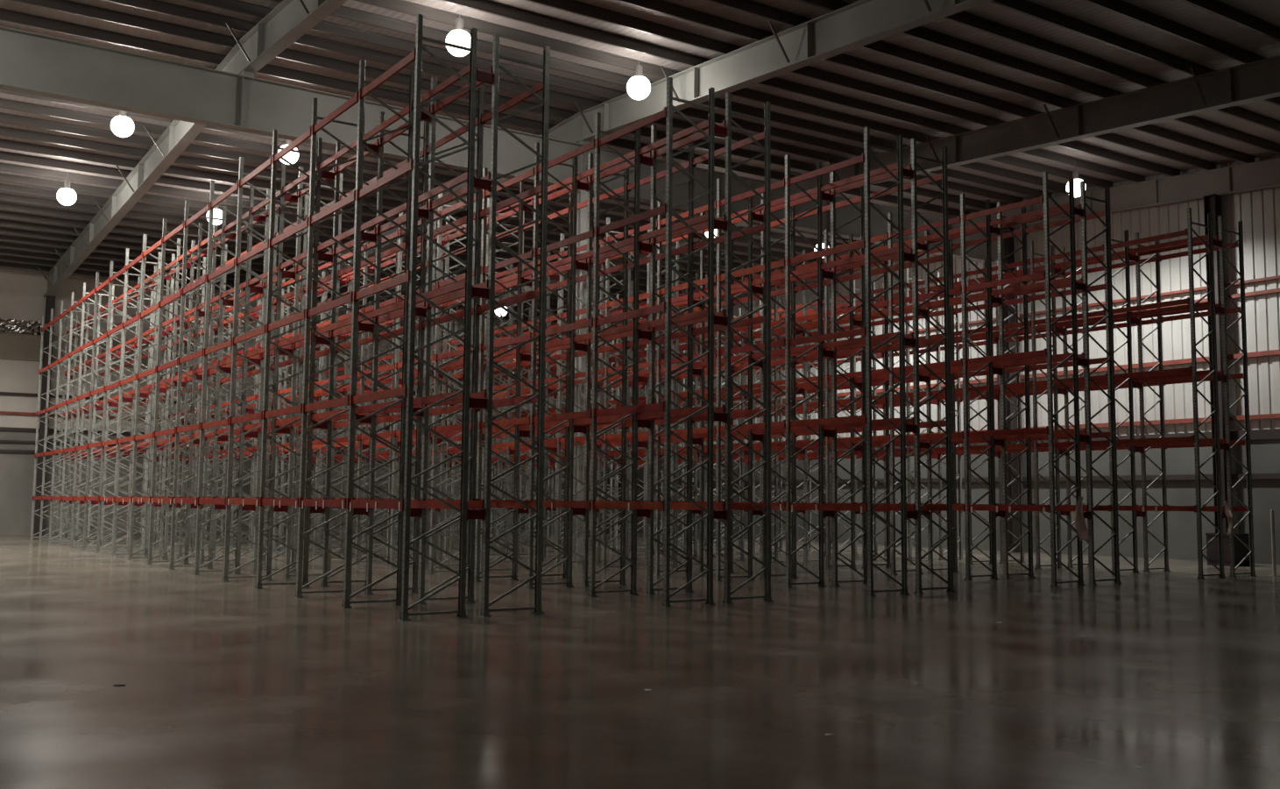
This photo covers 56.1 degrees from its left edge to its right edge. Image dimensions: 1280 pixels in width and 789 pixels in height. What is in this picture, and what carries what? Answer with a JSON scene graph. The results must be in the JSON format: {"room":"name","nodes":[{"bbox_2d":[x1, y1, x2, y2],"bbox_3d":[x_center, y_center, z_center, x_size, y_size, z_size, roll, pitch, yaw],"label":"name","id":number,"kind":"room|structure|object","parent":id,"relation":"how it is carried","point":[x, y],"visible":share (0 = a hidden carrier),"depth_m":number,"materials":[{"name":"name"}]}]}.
{"room":"warehouse interior","nodes":[
{"label":"warehouse interior","id":0,"kind":"room"},
{"bbox_2d":[0,268,566,534],"bbox_3d":[-28.709,0.709,67.578,59.250,14.200,0.250,4,-6,-34],"label":"wall","id":1,"kind":"structure","parent":0,"point":[22,293],"depth_m":65.66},
{"bbox_2d":[0,318,42,334],"bbox_3d":[-36.505,-3.861,62.358,10.003,0.761,0.110,4,-6,-34],"label":"strip","id":2,"kind":"object","parent":1,"relation":"attached to","point":[6,325],"visible":0.92,"depth_m":64.52,"materials":[{"name":"multicoloured"}]},
{"bbox_2d":[0,439,461,456],"bbox_3d":[-28.624,2.837,67.237,59.250,0.140,0.120,4,-6,-34],"label":"trim","id":3,"kind":"structure","parent":1,"relation":"attached to","point":[1,441],"depth_m":64.49,"materials":[{"name":"brown paint"}]},
{"bbox_2d":[0,391,462,417],"bbox_3d":[-28.602,0.307,67.460,59.250,0.160,0.120,4,-6,-34],"label":"trim","id":4,"kind":"structure","parent":1,"relation":"attached to","point":[1,392],"depth_m":64.80,"materials":[{"name":"brown paint"}]},
{"bbox_2d":[0,449,504,465],"bbox_3d":[-28.628,3.345,67.192,59.250,0.160,0.120,4,-6,-34],"label":"trim","id":5,"kind":"structure","parent":1,"relation":"attached to","point":[1,450],"depth_m":64.24,"materials":[{"name":"brown paint"}]},
{"bbox_2d":[0,356,505,390],"bbox_3d":[-28.586,-1.575,67.626,59.250,0.100,0.120,4,-6,-34],"label":"trim","id":6,"kind":"structure","parent":1,"relation":"attached to","point":[2,357],"depth_m":65.33,"materials":[{"name":"metal"}]},
{"bbox_2d":[0,426,565,450],"bbox_3d":[-28.618,2.180,67.295,59.250,0.180,0.120,4,-6,-34],"label":"trim","id":7,"kind":"structure","parent":1,"relation":"attached to","point":[1,427],"depth_m":65.09,"materials":[{"name":"brown paint"}]},
{"bbox_2d":[0,410,565,437],"bbox_3d":[-28.611,1.333,67.369,59.250,0.160,0.120,4,-6,-34],"label":"trim","id":8,"kind":"structure","parent":1,"relation":"attached to","point":[1,412],"depth_m":65.12,"materials":[{"name":"red paint"}]},
{"bbox_2d":[0,317,565,364],"bbox_3d":[-28.568,-3.687,67.813,59.250,0.080,0.120,4,-6,-34],"label":"trim","id":9,"kind":"structure","parent":1,"relation":"attached to","point":[0,317],"depth_m":66.00,"materials":[{"name":"metal"}]},
{"bbox_2d":[275,112,582,305],"bbox_3d":[-12.404,-7.190,56.742,1.741,2.573,36.980,4,-6,-34],"label":"rafter","id":10,"kind":"object","parent":1,"relation":"attached to","point":[570,129],"visible":0.12,"depth_m":48.01,"materials":[{"name":"grey paint"}]},
{"bbox_2d":[0,192,705,289],"bbox_3d":[-20.000,-7.883,55.573,59.150,0.300,0.150,4,-6,-34],"label":"roof purlin","id":11,"kind":"structure","parent":10,"relation":"on","point":[7,197],"depth_m":54.04,"materials":[{"name":"grey metal"}]},
{"bbox_2d":[0,126,816,261],"bbox_3d":[-14.937,-8.872,48.189,59.150,0.300,0.150,4,-6,-34],"label":"roof purlin","id":12,"kind":"structure","parent":10,"relation":"on","point":[19,133],"depth_m":46.64,"materials":[{"name":"grey metal"}]},
{"bbox_2d":[0,88,873,244],"bbox_3d":[-12.405,-9.366,44.496,59.150,0.300,0.150,4,-6,-34],"label":"roof purlin","id":13,"kind":"structure","parent":10,"relation":"on","point":[10,92],"depth_m":43.10,"materials":[{"name":"grey metal"}]},
{"bbox_2d":[9,0,997,209],"bbox_3d":[-8.186,-10.189,38.343,59.150,0.300,0.150,4,-6,-34],"label":"roof purlin","id":14,"kind":"structure","parent":10,"relation":"on","point":[67,6],"depth_m":37.46,"materials":[{"name":"grey metal"}]},
{"bbox_2d":[434,166,827,332],"bbox_3d":[-2.894,-6.540,63.176,1.741,2.573,36.980,4,-6,-34],"label":"rafter","id":15,"kind":"object","parent":1,"relation":"attached to","point":[810,183],"visible":0.06,"depth_m":56.90,"materials":[{"name":"grey paint"}]},
{"bbox_2d":[0,530,1279,788],"bbox_3d":[-5.649,5.135,33.046,59.850,0.300,82.600,4,-6,-34],"label":"floor","id":16,"kind":"structure","parent":0,"point":[1157,678],"depth_m":14.21,"materials":[{"name":"concrete"}]},
{"bbox_2d":[33,295,56,535],"bbox_3d":[-32.066,1.086,64.681,0.500,12.881,0.500,4,-6,-34],"label":"steel column","id":17,"kind":"structure","parent":16,"relation":"on","point":[50,301],"depth_m":64.55,"materials":[{"name":"black metal"}]},
{"bbox_2d":[37,38,247,297],"bbox_3d":[-21.914,-7.840,50.309,1.741,2.573,36.980,4,-6,-34],"label":"rafter","id":18,"kind":"object","parent":17,"relation":"on","point":[179,135],"visible":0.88,"depth_m":47.26,"materials":[{"name":"grey paint"}]},
{"bbox_2d":[30,14,493,620],"bbox_3d":[-16.052,0.079,40.180,1.567,10.850,44.950,4,-6,-34],"label":"rack","id":19,"kind":"object","parent":16,"relation":"on","point":[404,504],"visible":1,"depth_m":29.79,"materials":[{"name":"metal"}]},
{"bbox_2d":[67,33,550,616],"bbox_3d":[-14.890,0.158,40.960,1.250,10.850,44.940,4,-6,-34],"label":"rack","id":20,"kind":"object","parent":16,"relation":"on","point":[473,503],"visible":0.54,"depth_m":27.13,"materials":[{"name":"metal"}]},
{"bbox_2d":[152,77,727,607],"bbox_3d":[-11.434,0.394,43.305,1.557,10.850,44.950,4,-6,-34],"label":"rack","id":21,"kind":"object","parent":16,"relation":"on","point":[636,412],"visible":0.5,"depth_m":28.90,"materials":[{"name":"metal"}]},
{"bbox_2d":[184,91,772,603],"bbox_3d":[-10.276,0.473,44.082,1.250,10.850,44.940,4,-6,-34],"label":"rack","id":22,"kind":"object","parent":16,"relation":"on","point":[766,507],"visible":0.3,"depth_m":28.93,"materials":[{"name":"metal"}]},
{"bbox_2d":[572,189,587,563],"bbox_3d":[-2.010,-0.690,40.741,0.460,12.720,0.460,4,-6,-34],"label":"steel column","id":23,"kind":"structure","parent":16,"relation":"on","point":[582,218],"depth_m":40.58,"materials":[{"name":"grey metal"}]},
{"bbox_2d":[0,26,1006,264],"bbox_3d":[-7.932,-8.272,37.327,58.550,1.683,0.400,4,-6,-34],"label":"girder","id":24,"kind":"object","parent":23,"relation":"on","point":[32,63],"visible":0.58,"depth_m":35.35,"materials":[{"name":"grey metal"}]},
{"bbox_2d":[226,0,347,73],"bbox_3d":[1.128,-10.128,16.482,1.741,3.594,44.960,4,-6,-34],"label":"rafter","id":25,"kind":"object","parent":24,"relation":"on","point":[289,20],"visible":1,"depth_m":32.38,"materials":[{"name":"grey paint"}]},
{"bbox_2d":[574,0,992,141],"bbox_3d":[10.638,-9.478,22.915,1.741,3.594,44.960,4,-6,-34],"label":"rafter","id":26,"kind":"object","parent":24,"relation":"on","point":[861,23],"visible":0.96,"depth_m":32.77,"materials":[{"name":"grey paint"}]},
{"bbox_2d":[102,0,1024,203],"bbox_3d":[-7.343,-10.280,37.106,59.150,0.300,0.150,4,-6,-34],"label":"roof purlin","id":27,"kind":"structure","parent":26,"relation":"on","point":[158,6],"depth_m":37.60,"materials":[{"name":"grey metal"}]},
{"bbox_2d":[943,10,1279,132],"bbox_3d":[0.241,-10.431,25.912,59.150,0.300,0.150,4,-6,-34],"label":"roof purlin","id":28,"kind":"structure","parent":26,"relation":"on","point":[963,17],"depth_m":34.12,"materials":[{"name":"grey metal"}]},
{"bbox_2d":[824,55,1279,185],"bbox_3d":[20.147,-8.828,29.349,1.741,3.594,44.960,4,-6,-34],"label":"rafter","id":29,"kind":"object","parent":24,"relation":"on","point":[1258,80],"visible":0.78,"depth_m":37.65,"materials":[{"name":"grey paint"}]},
{"bbox_2d":[266,126,917,595],"bbox_3d":[-6.741,0.715,46.480,1.567,10.850,44.950,4,-6,-34],"label":"rack","id":30,"kind":"object","parent":16,"relation":"on","point":[824,509],"visible":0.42,"depth_m":31.10,"materials":[{"name":"metal"}]},
{"bbox_2d":[297,138,955,594],"bbox_3d":[-5.579,0.794,47.260,1.250,10.850,44.940,4,-6,-34],"label":"rack","id":31,"kind":"object","parent":16,"relation":"on","point":[917,505],"visible":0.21,"depth_m":31.76,"materials":[{"name":"metal"}]},
{"bbox_2d":[381,171,1090,586],"bbox_3d":[-1.312,1.086,50.153,1.597,10.850,44.950,4,-6,-34],"label":"rack","id":32,"kind":"object","parent":16,"relation":"on","point":[965,364],"visible":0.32,"depth_m":35.04,"materials":[{"name":"metal"}]},
{"bbox_2d":[1074,496,1089,541],"bbox_3d":[11.584,3.276,31.465,0.596,1.183,0.083,4,-6,-34],"label":"plastic film","id":33,"kind":"object","parent":32,"relation":"hanging from","point":[1081,527],"visible":1,"depth_m":31.45,"materials":[{"name":"plastic"}]},
{"bbox_2d":[410,180,1122,584],"bbox_3d":[-0.138,1.166,50.941,1.250,10.850,44.940,4,-6,-34],"label":"rack","id":34,"kind":"object","parent":16,"relation":"on","point":[1028,367],"visible":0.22,"depth_m":35.58,"materials":[{"name":"metal"}]},
{"bbox_2d":[822,277,832,543],"bbox_3d":[9.864,0.739,62.798,0.540,13.957,0.540,4,-6,-34],"label":"steel column","id":35,"kind":"structure","parent":16,"relation":"on","point":[823,278],"depth_m":62.37,"materials":[{"name":"black metal"}]},
{"bbox_2d":[603,211,1004,325],"bbox_3d":[5.990,-5.941,69.199,0.250,2.553,36.980,4,-6,-34],"label":"beam","id":36,"kind":"structure","parent":35,"relation":"on","point":[993,216],"depth_m":62.21,"materials":[{"name":"metal"}]},
{"bbox_2d":[492,207,1229,579],"bbox_3d":[4.224,1.464,53.898,1.667,10.850,44.950,4,-6,-34],"label":"rack","id":37,"kind":"object","parent":16,"relation":"on","point":[1130,377],"visible":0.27,"depth_m":39.44,"materials":[{"name":"metal"}]},
{"bbox_2d":[1223,500,1233,535],"bbox_3d":[17.331,3.656,35.351,0.365,1.058,0.085,4,-6,-34],"label":"plastic film","id":38,"kind":"object","parent":37,"relation":"hanging from","point":[1229,516],"visible":1,"depth_m":35.33,"materials":[{"name":"clear plastic"}]},
{"bbox_2d":[511,215,1257,577],"bbox_3d":[5.428,1.546,54.706,1.250,10.850,44.940,4,-6,-34],"label":"rack","id":39,"kind":"object","parent":16,"relation":"on","point":[1239,243],"visible":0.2,"depth_m":39.16,"materials":[{"name":"metal"}]},
{"bbox_2d":[1002,226,1019,551],"bbox_3d":[16.388,-0.287,53.258,0.540,14.434,0.540,4,-6,-34],"label":"steel column","id":40,"kind":"structure","parent":16,"relation":"on","point":[1013,489],"depth_m":53.03,"materials":[{"name":"black metal"}]},
{"bbox_2d":[1202,193,1228,532],"bbox_3d":[21.811,-0.669,45.281,0.540,13.884,0.540,4,-6,-34],"label":"steel column","id":41,"kind":"structure","parent":16,"relation":"on","point":[1212,202],"depth_m":45.30,"materials":[{"name":"black metal"}]},
{"bbox_2d":[1004,157,1279,226],"bbox_3d":[29.037,-8.225,35.364,0.250,3.564,44.980,4,-6,-34],"label":"beam","id":42,"kind":"structure","parent":41,"relation":"on","point":[1261,174],"depth_m":47.04,"materials":[{"name":"grey metal"}]},
{"bbox_2d":[1205,532,1250,565],"bbox_3d":[20.930,5.494,42.655,1.200,1.130,1.040,4,-6,-34],"label":"crate","id":43,"kind":"object","parent":16,"relation":"on","point":[1241,550],"visible":0.61,"depth_m":42.31,"materials":[{"name":"plastic"}]},
{"bbox_2d":[1269,509,1279,575],"bbox_3d":[19.218,4.493,36.437,0.220,2.000,0.220,4,-6,-34],"label":"post","id":44,"kind":"object","parent":16,"relation":"on","point":[1272,519],"visible":1,"depth_m":36.40,"materials":[{"name":"grey metal"}]},
{"bbox_2d":[0,0,1279,320],"bbox_3d":[-5.524,-9.467,34.336,59.850,2.702,82.600,4,-6,-34],"label":"ceiling","id":45,"kind":"structure","parent":0,"point":[1179,11],"depth_m":37.08,"materials":[{"name":"grey metal"}]},
{"bbox_2d":[0,261,557,322],"bbox_3d":[-27.595,-6.401,66.650,59.150,0.300,0.150,4,-6,-34],"label":"roof purlin","id":46,"kind":"structure","parent":45,"relation":"attached to","point":[3,264],"depth_m":65.20,"materials":[{"name":"grey metal"}]},
{"bbox_2d":[0,247,566,314],"bbox_3d":[-25.908,-6.730,64.188,59.150,0.300,0.150,4,-6,-34],"label":"roof purlin","id":47,"kind":"structure","parent":45,"relation":"attached to","point":[3,251],"depth_m":62.82,"materials":[{"name":"grey metal"}]},
{"bbox_2d":[0,254,566,318],"bbox_3d":[-26.752,-6.566,65.419,59.150,0.300,0.150,4,-6,-34],"label":"roof purlin","id":48,"kind":"structure","parent":45,"relation":"attached to","point":[3,258],"depth_m":63.91,"materials":[{"name":"grey metal"}]},
{"bbox_2d":[0,240,599,311],"bbox_3d":[-25.064,-6.895,62.957,59.150,0.300,0.150,4,-6,-34],"label":"roof purlin","id":49,"kind":"structure","parent":45,"relation":"attached to","point":[3,244],"depth_m":61.34,"materials":[{"name":"grey metal"}]},
{"bbox_2d":[0,233,619,309],"bbox_3d":[-24.220,-7.060,61.727,59.150,0.300,0.150,4,-6,-34],"label":"roof purlin","id":50,"kind":"structure","parent":45,"relation":"attached to","point":[3,237],"depth_m":60.10,"materials":[{"name":"grey metal"}]},
{"bbox_2d":[0,226,622,305],"bbox_3d":[-23.376,-7.225,60.496,59.150,0.300,0.150,4,-6,-34],"label":"roof purlin","id":51,"kind":"structure","parent":45,"relation":"attached to","point":[3,229],"depth_m":58.83,"materials":[{"name":"grey metal"}]},
{"bbox_2d":[0,219,646,302],"bbox_3d":[-22.532,-7.389,59.265,59.150,0.300,0.150,4,-6,-34],"label":"roof purlin","id":52,"kind":"structure","parent":45,"relation":"attached to","point":[5,222],"depth_m":57.64,"materials":[{"name":"grey metal"}]},
{"bbox_2d":[0,210,663,297],"bbox_3d":[-21.688,-7.554,58.035,59.150,0.300,0.150,4,-6,-34],"label":"roof purlin","id":53,"kind":"structure","parent":45,"relation":"attached to","point":[8,215],"depth_m":56.50,"materials":[{"name":"grey metal"}]},
{"bbox_2d":[0,201,685,294],"bbox_3d":[-20.844,-7.719,56.804,59.150,0.300,0.150,4,-6,-34],"label":"roof purlin","id":54,"kind":"structure","parent":45,"relation":"attached to","point":[6,206],"depth_m":55.27,"materials":[{"name":"grey metal"}]},
{"bbox_2d":[0,183,721,285],"bbox_3d":[-19.157,-8.048,54.342,59.150,0.300,0.150,4,-6,-34],"label":"roof purlin","id":55,"kind":"structure","parent":45,"relation":"attached to","point":[5,187],"depth_m":52.88,"materials":[{"name":"grey metal"}]},
{"bbox_2d":[0,172,741,281],"bbox_3d":[-18.313,-8.213,53.112,59.150,0.300,0.150,4,-6,-34],"label":"roof purlin","id":56,"kind":"structure","parent":45,"relation":"attached to","point":[3,177],"depth_m":51.69,"materials":[{"name":"grey metal"}]},
{"bbox_2d":[0,162,761,276],"bbox_3d":[-17.469,-8.377,51.881,59.150,0.300,0.150,4,-6,-34],"label":"roof purlin","id":57,"kind":"structure","parent":45,"relation":"attached to","point":[3,166],"depth_m":50.28,"materials":[{"name":"grey metal"}]},
{"bbox_2d":[0,150,778,271],"bbox_3d":[-16.625,-8.542,50.650,59.150,0.300,0.150,4,-6,-34],"label":"roof purlin","id":58,"kind":"structure","parent":45,"relation":"attached to","point":[9,156],"depth_m":49.14,"materials":[{"name":"grey metal"}]},
{"bbox_2d":[56,172,76,205],"bbox_3d":[-22.501,-8.069,47.160,0.716,1.319,0.716,4,-6,-34],"label":"lamp","id":59,"kind":"object","parent":58,"relation":"hanging from","point":[67,196],"visible":1,"depth_m":46.93,"materials":[{"name":"white"}]},
{"bbox_2d":[206,205,222,225],"bbox_3d":[-17.776,-7.748,50.333,0.716,1.320,0.716,4,-6,-34],"label":"lamp","id":60,"kind":"object","parent":58,"relation":"hanging from","point":[217,213],"visible":0.51,"depth_m":50.09,"materials":[{"name":"white"}]},
{"bbox_2d":[0,138,798,266],"bbox_3d":[-15.781,-8.707,49.419,59.150,0.300,0.150,4,-6,-34],"label":"roof purlin","id":61,"kind":"structure","parent":45,"relation":"attached to","point":[6,144],"depth_m":48.09,"materials":[{"name":"grey metal"}]},
{"bbox_2d":[0,112,830,256],"bbox_3d":[-14.093,-9.036,46.958,59.150,0.300,0.150,4,-6,-34],"label":"roof purlin","id":62,"kind":"structure","parent":45,"relation":"attached to","point":[4,117],"depth_m":45.53,"materials":[{"name":"grey metal"}]},
{"bbox_2d":[0,98,848,251],"bbox_3d":[-13.249,-9.201,45.727,59.150,0.300,0.150,4,-6,-34],"label":"roof purlin","id":63,"kind":"structure","parent":45,"relation":"attached to","point":[4,103],"depth_m":44.26,"materials":[{"name":"grey metal"}]},
{"bbox_2d":[445,14,470,56],"bbox_3d":[-4.858,-9.651,32.270,0.716,1.153,0.716,4,-6,-34],"label":"lamp","id":64,"kind":"object","parent":45,"relation":"hanging from","point":[459,37],"visible":0.87,"depth_m":32.02,"materials":[{"name":"white glass"}]},
{"bbox_2d":[0,7,971,216],"bbox_3d":[-9.030,-10.025,39.574,59.150,0.300,0.150,4,-6,-34],"label":"roof purlin","id":65,"kind":"structure","parent":45,"relation":"attached to","point":[18,17],"depth_m":38.46,"materials":[{"name":"grey metal"}]},
{"bbox_2d":[495,295,507,316],"bbox_3d":[-7.888,-5.379,68.277,0.716,1.926,0.716,4,-6,-34],"label":"lamp","id":66,"kind":"object","parent":45,"relation":"hanging from","point":[499,310],"visible":0.34,"depth_m":67.94,"materials":[{"name":"white"}]},
{"bbox_2d":[184,0,1053,197],"bbox_3d":[-6.500,-10.297,35.862,59.150,0.300,0.150,4,-6,-34],"label":"roof purlin","id":67,"kind":"structure","parent":45,"relation":"attached to","point":[238,6],"depth_m":38.44,"materials":[{"name":"grey metal"}]},
{"bbox_2d":[626,61,650,99],"bbox_3d":[-0.038,-9.315,35.639,0.716,1.158,0.716,4,-6,-34],"label":"lamp","id":68,"kind":"object","parent":45,"relation":"hanging from","point":[638,87],"visible":1,"depth_m":35.40,"materials":[{"name":"white glass"}]},
{"bbox_2d":[268,0,1066,190],"bbox_3d":[-5.657,-10.314,34.618,59.150,0.300,0.150,4,-6,-34],"label":"roof purlin","id":69,"kind":"structure","parent":45,"relation":"attached to","point":[345,12],"depth_m":37.75,"materials":[{"name":"grey metal"}]},
{"bbox_2d":[352,0,1113,188],"bbox_3d":[-4.815,-10.331,33.374,59.150,0.300,0.150,4,-6,-34],"label":"roof purlin","id":70,"kind":"structure","parent":45,"relation":"attached to","point":[403,6],"depth_m":36.73,"materials":[{"name":"grey metal"}]},
{"bbox_2d":[438,0,1146,182],"bbox_3d":[-3.972,-10.347,32.130,59.150,0.300,0.150,4,-6,-34],"label":"roof purlin","id":71,"kind":"structure","parent":45,"relation":"attached to","point":[487,6],"depth_m":37.54,"materials":[{"name":"grey metal"}]},
{"bbox_2d":[1066,160,1086,197],"bbox_3d":[16.446,-8.132,45.331,0.716,1.390,0.716,4,-6,-34],"label":"lamp","id":72,"kind":"object","parent":71,"relation":"hanging from","point":[1075,173],"visible":0.63,"depth_m":45.12,"materials":[{"name":"white"}]},
{"bbox_2d":[525,0,1181,176],"bbox_3d":[-3.130,-10.364,30.887,59.150,0.300,0.150,4,-6,-34],"label":"roof purlin","id":73,"kind":"structure","parent":45,"relation":"attached to","point":[573,6],"depth_m":37.05,"materials":[{"name":"grey metal"}]},
{"bbox_2d":[615,0,1216,169],"bbox_3d":[-2.287,-10.381,29.643,59.150,0.300,0.150,4,-6,-34],"label":"roof purlin","id":74,"kind":"structure","parent":45,"relation":"attached to","point":[660,6],"depth_m":36.64,"materials":[{"name":"grey metal"}]},
{"bbox_2d":[705,0,1256,162],"bbox_3d":[-1.444,-10.398,28.399,59.150,0.300,0.150,4,-6,-34],"label":"roof purlin","id":75,"kind":"structure","parent":45,"relation":"attached to","point":[748,6],"depth_m":36.12,"materials":[{"name":"grey metal"}]},
{"bbox_2d":[797,0,1279,154],"bbox_3d":[-0.602,-10.414,27.155,59.150,0.300,0.150,4,-6,-34],"label":"roof purlin","id":76,"kind":"structure","parent":45,"relation":"attached to","point":[920,32],"depth_m":35.47,"materials":[{"name":"grey metal"}]},
{"bbox_2d":[990,0,1279,106],"bbox_3d":[1.084,-10.448,24.668,59.150,0.300,0.150,4,-6,-34],"label":"roof purlin","id":77,"kind":"structure","parent":45,"relation":"attached to","point":[1028,8],"depth_m":32.40,"materials":[{"name":"grey metal"}]},
{"bbox_2d":[1081,0,1266,63],"bbox_3d":[1.926,-10.465,23.424,59.150,0.300,0.150,4,-6,-34],"label":"roof purlin","id":78,"kind":"structure","parent":45,"relation":"attached to","point":[1120,7],"depth_m":31.68,"materials":[{"name":"grey metal"}]},
{"bbox_2d":[1180,0,1279,42],"bbox_3d":[2.769,-10.482,22.180,59.150,0.300,0.150,4,-6,-34],"label":"roof purlin","id":79,"kind":"structure","parent":45,"relation":"attached to","point":[1218,8],"depth_m":30.62,"materials":[{"name":"grey metal"}]},
{"bbox_3d":[-11.561,-9.531,43.266,59.150,0.300,0.150,4,-6,-34],"label":"roof purlin","id":80,"kind":"structure","parent":45,"relation":"attached to","visible":0},
{"bbox_2d":[110,109,134,137],"bbox_3d":[-16.923,-9.095,39.305,0.716,1.376,0.716,4,-6,-34],"label":"lamp","id":81,"kind":"object","parent":80,"relation":"hanging from","point":[122,125],"visible":0.85,"depth_m":39.05,"materials":[{"name":"white"}]},
{"bbox_2d":[277,139,298,164],"bbox_3d":[-12.389,-8.787,42.349,0.716,1.377,0.716,4,-6,-34],"label":"lamp","id":82,"kind":"object","parent":80,"relation":"hanging from","point":[292,157],"visible":0.52,"depth_m":42.14,"materials":[{"name":"white"}]},
{"bbox_2d":[814,235,829,257],"bbox_3d":[8.562,-7.232,56.501,0.716,1.627,0.716,4,-6,-34],"label":"lamp","id":83,"kind":"object","parent":80,"relation":"hanging from","point":[823,236],"visible":0.16,"depth_m":56.36,"materials":[{"name":"white"}]},
{"bbox_3d":[-10.718,-9.695,42.035,59.150,0.300,0.150,4,-6,-34],"label":"roof purlin","id":84,"kind":"structure","parent":45,"relation":"attached to","visible":0},
{"bbox_2d":[704,214,716,237],"bbox_3d":[3.078,-7.613,50.971,0.716,2.060,0.716,4,-6,-34],"label":"lamp","id":85,"kind":"object","parent":84,"relation":"hanging from","point":[715,230],"visible":0.12,"depth_m":50.69,"materials":[{"name":"white"}]},
{"bbox_2d":[595,153,1279,564],"bbox_3d":[19.020,-1.198,50.398,0.250,15.790,82.000,4,-6,-34],"label":"wall","id":86,"kind":"structure","parent":0,"point":[1258,210],"depth_m":48.30,"materials":[{"name":"white metal"}]},
{"bbox_2d":[596,428,1279,460],"bbox_3d":[18.849,1.955,50.020,0.100,0.360,82.000,4,-6,-34],"label":"trim","id":87,"kind":"structure","parent":86,"relation":"attached to","point":[1273,433],"depth_m":46.41,"materials":[{"name":"brown paint"}]},
{"bbox_2d":[596,413,1279,451],"bbox_3d":[18.829,1.306,50.061,0.160,0.160,82.000,4,-6,-34],"label":"trim","id":88,"kind":"structure","parent":86,"relation":"attached to","point":[1267,415],"depth_m":47.19,"materials":[{"name":"red paint"}]},
{"bbox_2d":[601,473,1279,485],"bbox_3d":[18.811,3.478,49.869,0.160,0.200,82.000,4,-6,-34],"label":"trim","id":89,"kind":"structure","parent":86,"relation":"attached to","point":[1237,476],"depth_m":49.27,"materials":[{"name":"brown paint"}]},
{"bbox_2d":[714,349,1279,407],"bbox_3d":[18.849,-1.005,50.265,0.160,0.170,82.000,4,-6,-34],"label":"trim","id":90,"kind":"structure","parent":86,"relation":"attached to","point":[1273,351],"depth_m":49.17,"materials":[{"name":"red paint"}]},
{"bbox_2d":[905,275,1279,333],"bbox_3d":[18.873,-3.744,50.507,0.160,0.100,82.000,4,-6,-34],"label":"trim","id":91,"kind":"structure","parent":86,"relation":"attached to","point":[1277,276],"depth_m":48.32,"materials":[{"name":"red paint"}]},
{"bbox_2d":[954,288,1279,336],"bbox_3d":[18.869,-3.266,50.465,0.160,0.130,82.000,4,-6,-34],"label":"trim","id":92,"kind":"structure","parent":86,"relation":"attached to","point":[1274,290],"depth_m":45.21,"materials":[{"name":"red paint"}]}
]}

